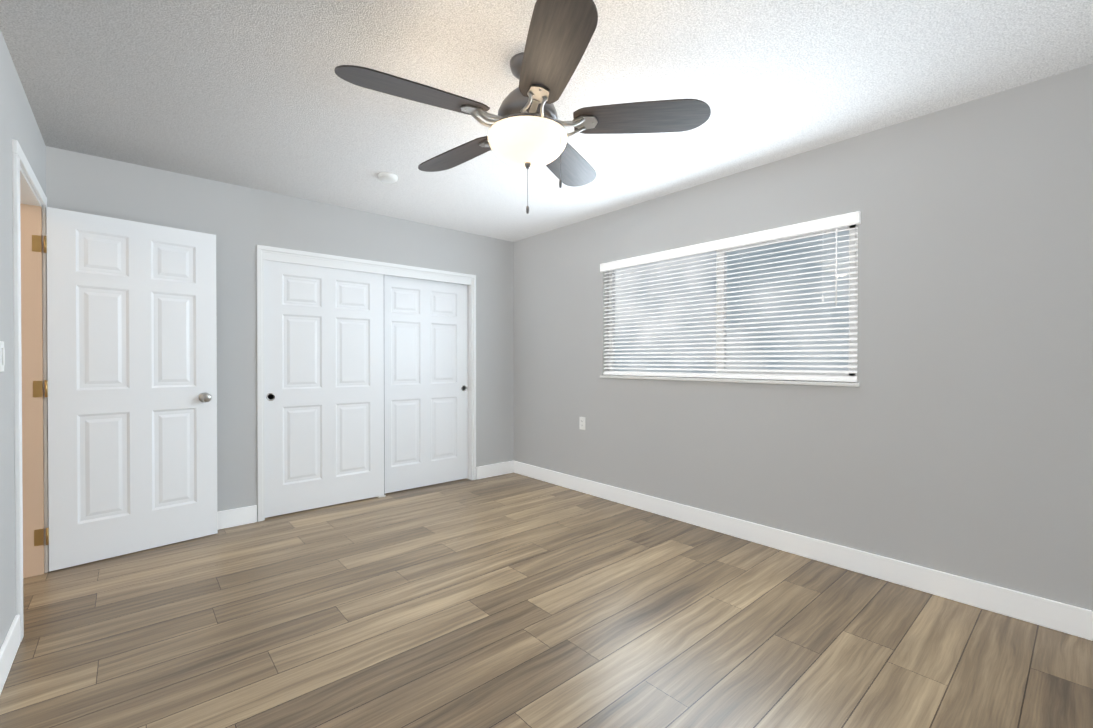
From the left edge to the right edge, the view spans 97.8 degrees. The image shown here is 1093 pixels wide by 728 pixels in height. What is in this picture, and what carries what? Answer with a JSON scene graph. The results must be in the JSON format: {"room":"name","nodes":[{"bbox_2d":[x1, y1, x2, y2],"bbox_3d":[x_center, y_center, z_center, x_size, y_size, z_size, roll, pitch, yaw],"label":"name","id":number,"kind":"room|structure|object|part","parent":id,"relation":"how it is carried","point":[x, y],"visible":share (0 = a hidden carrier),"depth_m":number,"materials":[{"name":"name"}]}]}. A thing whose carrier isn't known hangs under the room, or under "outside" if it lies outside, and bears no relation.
{"room":"empty bedroom","nodes":[
{"label":"empty bedroom","id":0,"kind":"room"},
{"bbox_2d":[0,30,45,648],"bbox_3d":[-1.420,-0.043,0.965,0.140,2.440,5.020,0,1,-41],"label":"wall","id":1,"kind":"structure","parent":0,"point":[7,544],"depth_m":1.90,"materials":[{"name":"paint"}]},
{"bbox_2d":[0,341,4,371],"bbox_3d":[-2.036,-0.028,1.782,0.009,0.114,0.070,0,1,-41],"label":"light switch","id":2,"kind":"object","parent":1,"relation":"attached to","point":[2,356],"visible":0.94,"depth_m":1.77,"materials":[{"name":"white plastic"}]},
{"bbox_2d":[0,615,19,693],"bbox_3d":[-0.962,1.117,0.567,0.014,0.125,3.778,0,1,-41],"label":"baseboard","id":3,"kind":"structure","parent":1,"relation":"attached to","point":[9,647],"depth_m":1.82,"materials":[{"name":"white wood"}]},
{"bbox_2d":[12,153,23,641],"bbox_3d":[-2.230,0.146,2.010,0.016,2.047,0.058,0,1,-41],"label":"door frame","id":4,"kind":"structure","parent":1,"relation":"attached to","point":[17,381],"depth_m":1.99,"materials":[{"name":"white wood"}]},
{"bbox_2d":[12,139,46,206],"bbox_3d":[-2.520,-0.908,2.335,0.016,0.058,0.940,0,1,-41],"label":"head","id":5,"kind":"object","parent":1,"relation":"attached to","point":[25,166],"visible":0.88,"depth_m":2.22},
{"bbox_2d":[20,167,41,206],"bbox_3d":[-2.579,-0.877,2.284,0.140,0.020,0.840,0,1,-41],"label":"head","id":6,"kind":"object","parent":1,"relation":"attached to","point":[28,195],"visible":0.3,"depth_m":2.42},
{"bbox_2d":[20,204,48,577],"bbox_3d":[-2.860,0.142,2.623,0.156,2.047,0.070,0,1,-41],"label":"door frame","id":7,"kind":"structure","parent":1,"relation":"attached to","point":[32,371],"depth_m":2.62,"materials":[{"name":"beige wood"}]},
{"bbox_2d":[32,207,217,571],"bbox_3d":[-2.536,0.141,2.933,0.045,2.030,0.850,0,1,42],"label":"entry door","id":8,"kind":"structure","parent":1,"relation":"in","point":[132,371],"depth_m":2.90,"materials":[{"name":"white wood"}]},
{"bbox_3d":[-2.803,-0.662,2.619,0.035,0.090,0.002,0,1,-41],"label":"door jamb hinge leaf","id":9,"kind":"part","parent":8,"relation":"part of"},
{"bbox_3d":[-2.803,0.138,2.625,0.035,0.090,0.002,0,1,-41],"label":"door jamb hinge leaf","id":10,"kind":"part","parent":8,"relation":"part of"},
{"bbox_3d":[-2.803,0.958,2.631,0.035,0.090,0.002,0,1,-41],"label":"door jamb hinge leaf","id":11,"kind":"part","parent":8,"relation":"part of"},
{"bbox_3d":[-2.785,-0.662,2.647,0.043,0.094,0.012,0,1,42],"label":"entry door hinge","id":12,"kind":"part","parent":8,"relation":"part of","materials":[{"name":"gold metal"}]},
{"bbox_3d":[-2.785,0.138,2.652,0.043,0.094,0.012,0,1,42],"label":"entry door hinge","id":13,"kind":"part","parent":8,"relation":"part of","materials":[{"name":"gold metal"}]},
{"bbox_3d":[-2.785,0.958,2.658,0.043,0.094,0.012,0,1,42],"label":"entry door hinge","id":14,"kind":"part","parent":8,"relation":"part of","materials":[{"name":"gold metal"}]},
{"bbox_2d":[199,393,211,401],"bbox_3d":[-2.303,0.224,3.202,0.159,0.066,0.066,0,1,42],"label":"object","id":15,"kind":"structure","parent":8,"relation":"attached to","point":[205,397],"depth_m":3.15,"materials":[{"name":"grey metal"}]},
{"bbox_2d":[46,146,513,521],"bbox_3d":[-1.631,-0.064,4.023,3.570,2.440,0.140,0,1,-41],"label":"wall","id":16,"kind":"structure","parent":0,"point":[228,215],"depth_m":3.47,"materials":[{"name":"paint"}]},
{"bbox_2d":[217,505,256,529],"bbox_3d":[-2.519,1.100,3.151,1.046,0.125,0.014,0,1,-41],"label":"baseboard","id":17,"kind":"structure","parent":16,"relation":"attached to","point":[236,517],"depth_m":3.41,"materials":[{"name":"white wood"}]},
{"bbox_2d":[257,249,262,521],"bbox_3d":[-2.109,0.159,3.505,0.032,2.001,0.012,0,1,-41],"label":"trim","id":18,"kind":"structure","parent":16,"relation":"attached to","point":[259,392],"depth_m":3.50,"materials":[{"name":"white wood"}]},
{"bbox_2d":[257,245,475,277],"bbox_3d":[-1.412,-0.862,4.109,1.886,0.032,0.012,0,1,-41],"label":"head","id":19,"kind":"object","parent":16,"relation":"attached to","point":[291,251],"visible":1,"depth_m":3.97},
{"bbox_2d":[264,252,470,284],"bbox_3d":[-1.422,-0.804,4.121,1.794,0.055,0.012,0,1,-41],"label":"fascia","id":20,"kind":"object","parent":16,"relation":"attached to","point":[327,264],"visible":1,"depth_m":3.99,"materials":[{"name":"white wood"}]},
{"bbox_2d":[262,250,472,520],"bbox_3d":[-1.462,0.153,4.172,1.830,2.005,0.141,0,1,-41],"label":"door frame","id":21,"kind":"structure","parent":16,"relation":"attached to","point":[470,382],"depth_m":4.71,"materials":[{"name":"white wood"}]},
{"bbox_3d":[-1.462,-0.841,4.165,1.830,0.018,0.141,0,1,-41],"label":"closet head jamb","id":22,"kind":"part","parent":21,"relation":"part of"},
{"bbox_2d":[473,278,475,479],"bbox_3d":[-0.714,0.151,4.726,0.032,2.001,0.012,0,1,-41],"label":"trim","id":23,"kind":"structure","parent":16,"relation":"attached to","point":[474,378],"depth_m":4.72,"materials":[{"name":"white wood"}]},
{"bbox_2d":[476,461,513,478],"bbox_3d":[-0.519,1.087,4.902,0.470,0.125,0.014,0,1,-41],"label":"baseboard","id":24,"kind":"structure","parent":16,"relation":"attached to","point":[492,470],"depth_m":4.88,"materials":[{"name":"white wood"}]},
{"bbox_3d":[-1.454,-0.817,4.157,1.794,0.030,0.084,0,1,-41],"label":"track","id":25,"kind":"object","parent":16,"relation":"attached to","visible":0},
{"bbox_2d":[264,260,383,517],"bbox_3d":[-1.768,0.183,3.861,0.917,1.925,0.034,0,1,-41],"label":"closet door","id":26,"kind":"structure","parent":25,"relation":"hanging from","point":[324,381],"depth_m":3.81,"materials":[{"name":"white wood"}]},
{"bbox_2d":[266,393,274,400],"bbox_3d":[-2.069,0.247,3.576,0.060,0.060,0.007,0,1,-41],"label":"door pull","id":27,"kind":"object","parent":26,"relation":"attached to","point":[267,396],"visible":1,"depth_m":3.58,"materials":[{"name":"black metal"}]},
{"bbox_2d":[384,413,384,494],"bbox_3d":[-1.424,0.181,4.161,0.004,1.925,0.035,0,1,-41],"label":"left closet door edge","id":28,"kind":"object","parent":26,"relation":"attached to","point":[384,453],"visible":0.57,"depth_m":4.15,"materials":[{"name":"grey wood"}]},
{"bbox_2d":[384,275,467,492],"bbox_3d":[-1.141,0.178,4.469,0.917,1.925,0.034,0,1,-41],"label":"closet door","id":29,"kind":"structure","parent":25,"relation":"hanging from","point":[426,374],"depth_m":4.45,"materials":[{"name":"white wood"}]},
{"bbox_2d":[0,472,1092,727],"bbox_3d":[-0.031,1.219,2.097,3.710,0.100,5.160,0,1,-41],"label":"floor","id":30,"kind":"structure","parent":0,"point":[512,600],"depth_m":2.06,"materials":[{"name":"wood"}]},
{"bbox_2d":[0,0,1092,241],"bbox_3d":[-0.031,-1.321,2.079,3.710,0.100,5.160,0,1,-41],"label":"ceiling","id":31,"kind":"structure","parent":0,"point":[256,94],"depth_m":2.14,"materials":[{"name":"white paint"}]},
{"bbox_2d":[378,172,397,182],"bbox_3d":[-1.077,-1.261,3.237,0.128,0.035,0.128,0,1,-41],"label":"smoke detector","id":32,"kind":"object","parent":31,"relation":"attached to","point":[386,177],"visible":1,"depth_m":3.20,"materials":[{"name":"white plastic"}]},
{"bbox_2d":[335,0,710,213],"bbox_3d":[-0.125,-0.953,2.028,1.425,0.635,1.411,0,1,-41],"label":"fan","id":33,"kind":"object","parent":31,"relation":"hanging from","point":[527,131],"visible":1,"depth_m":1.89,"materials":[{"name":"wood"}]},
{"label":"blade","id":34,"kind":"part","parent":33,"relation":"part of","materials":[{"name":"wood"}]},
{"bbox_3d":[-0.432,-1.017,2.330,0.555,0.006,0.188,0,12,42],"label":"blade","id":35,"kind":"part","parent":33,"relation":"part of","materials":[{"name":"brown wood"}]},
{"bbox_3d":[-0.080,-0.909,2.015,0.336,0.121,0.336,0,1,-41],"label":"lamp shade","id":36,"kind":"part","parent":33,"relation":"part of","materials":[{"name":"white glass"}]},
{"bbox_3d":[-0.080,-1.087,2.014,0.254,0.137,0.254,0,1,-41],"label":"motor","id":37,"kind":"part","parent":33,"relation":"part of","materials":[{"name":"grey metal"}]},
{"bbox_3d":[0.020,-1.012,1.553,0.188,0.006,0.555,11,-2,-12],"label":"blade","id":38,"kind":"part","parent":33,"relation":"part of","materials":[{"name":"brown wood"}]},
{"bbox_3d":[0.111,-1.018,2.447,0.188,0.006,0.555,-12,-4,23],"label":"blade","id":39,"kind":"part","parent":33,"relation":"part of","materials":[{"name":"brown wood"}]},
{"bbox_3d":[0.390,-1.015,1.967,0.555,0.006,0.188,0,-11,6],"label":"blade","id":40,"kind":"part","parent":33,"relation":"part of","materials":[{"name":"brown wood"}]},
{"bbox_2d":[514,63,1092,610],"bbox_3d":[1.313,-0.059,3.264,0.140,2.440,4.880,0,1,-41],"label":"wall","id":41,"kind":"structure","parent":0,"point":[975,359],"depth_m":2.50,"materials":[{"name":"paint"}]},
{"bbox_2d":[579,417,584,429],"bbox_3d":[0.322,0.534,4.288,0.008,0.114,0.070,0,1,-41],"label":"electrical outlet","id":42,"kind":"object","parent":41,"relation":"attached to","point":[581,423],"visible":1,"depth_m":4.28,"materials":[{"name":"white plastic"}]},
{"bbox_2d":[600,375,859,386],"bbox_3d":[1.145,0.111,3.417,0.132,0.022,1.940,0,1,-41],"label":"window sill","id":43,"kind":"structure","parent":41,"relation":"on","point":[822,383],"depth_m":3.14,"materials":[{"name":"wood"}]},
{"bbox_2d":[604,224,857,381],"bbox_3d":[1.161,-0.375,3.428,0.119,0.950,1.910,0,1,-41],"label":"window blind","id":44,"kind":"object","parent":41,"relation":"in","point":[721,333],"depth_m":3.20,"materials":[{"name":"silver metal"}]},
{"bbox_3d":[1.134,0.088,3.408,0.048,0.016,1.898,0,1,-41],"label":"window blind bottom rail","id":45,"kind":"part","parent":44,"relation":"part of","materials":[{"name":"white plastic"}]},
{"bbox_2d":[514,461,1092,640],"bbox_3d":[1.255,1.099,3.221,0.014,0.125,4.852,0,1,-41],"label":"baseboard","id":46,"kind":"structure","parent":41,"relation":"attached to","point":[1061,617],"depth_m":2.64,"materials":[{"name":"white wood"}]},
{"label":"outside","id":47,"kind":"structure","parent":0,"visible":0},
{"bbox_2d":[615,230,848,372],"bbox_3d":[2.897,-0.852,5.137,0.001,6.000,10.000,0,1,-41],"label":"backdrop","id":48,"kind":"structure","parent":47,"point":[756,296],"depth_m":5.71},
{"bbox_3d":[1.135,-0.826,3.402,0.054,0.043,1.898,0,1,-41],"label":"blind headrail","id":49,"kind":"object","parent":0,"visible":0},
{"bbox_2d":[617,269,617,348],"bbox_3d":[0.594,-0.366,3.991,0.002,0.885,0.002,0,1,-41],"label":"ladder","id":50,"kind":"object","parent":49,"relation":"hanging from","point":[617,269],"depth_m":3.99,"materials":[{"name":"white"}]},
{"bbox_2d":[620,269,620,370],"bbox_3d":[0.624,-0.366,4.018,0.002,0.885,0.002,0,1,-41],"label":"ladder","id":51,"kind":"object","parent":49,"relation":"hanging from","point":[620,269],"depth_m":4.02,"materials":[{"name":"white"}]},
{"bbox_2d":[600,211,859,271],"bbox_3d":[1.106,-0.821,3.377,0.020,0.066,1.934,0,1,-41],"label":"blind valance","id":52,"kind":"object","parent":49,"relation":"attached to","point":[843,220],"visible":0.98,"depth_m":3.14,"materials":[{"name":"white plastic"}]},
{"bbox_2d":[739,339,739,375],"bbox_3d":[1.294,-0.361,3.191,0.002,0.885,0.002,0,1,-41],"label":"ladder","id":53,"kind":"object","parent":49,"relation":"hanging from","point":[739,339],"depth_m":3.19,"materials":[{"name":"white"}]},
{"bbox_2d":[742,296,742,373],"bbox_3d":[1.325,-0.361,3.218,0.002,0.885,0.002,0,1,-41],"label":"ladder","id":54,"kind":"object","parent":49,"relation":"hanging from","point":[742,320],"depth_m":3.22,"materials":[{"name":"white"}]},
{"bbox_2d":[827,230,829,358],"bbox_3d":[1.644,-0.358,2.792,0.002,0.885,0.002,0,1,-41],"label":"ladder","id":55,"kind":"object","parent":49,"relation":"hanging from","point":[827,230],"depth_m":2.82,"materials":[{"name":"white"}]},
{"bbox_2d":[822,228,836,305],"bbox_3d":[1.644,-0.560,2.769,0.012,0.450,0.080,0,1,-41],"label":"blind wand","id":56,"kind":"object","parent":49,"relation":"hanging from","point":[835,276],"visible":0.98,"depth_m":2.74,"materials":[{"name":"white plastic"}]}
]}

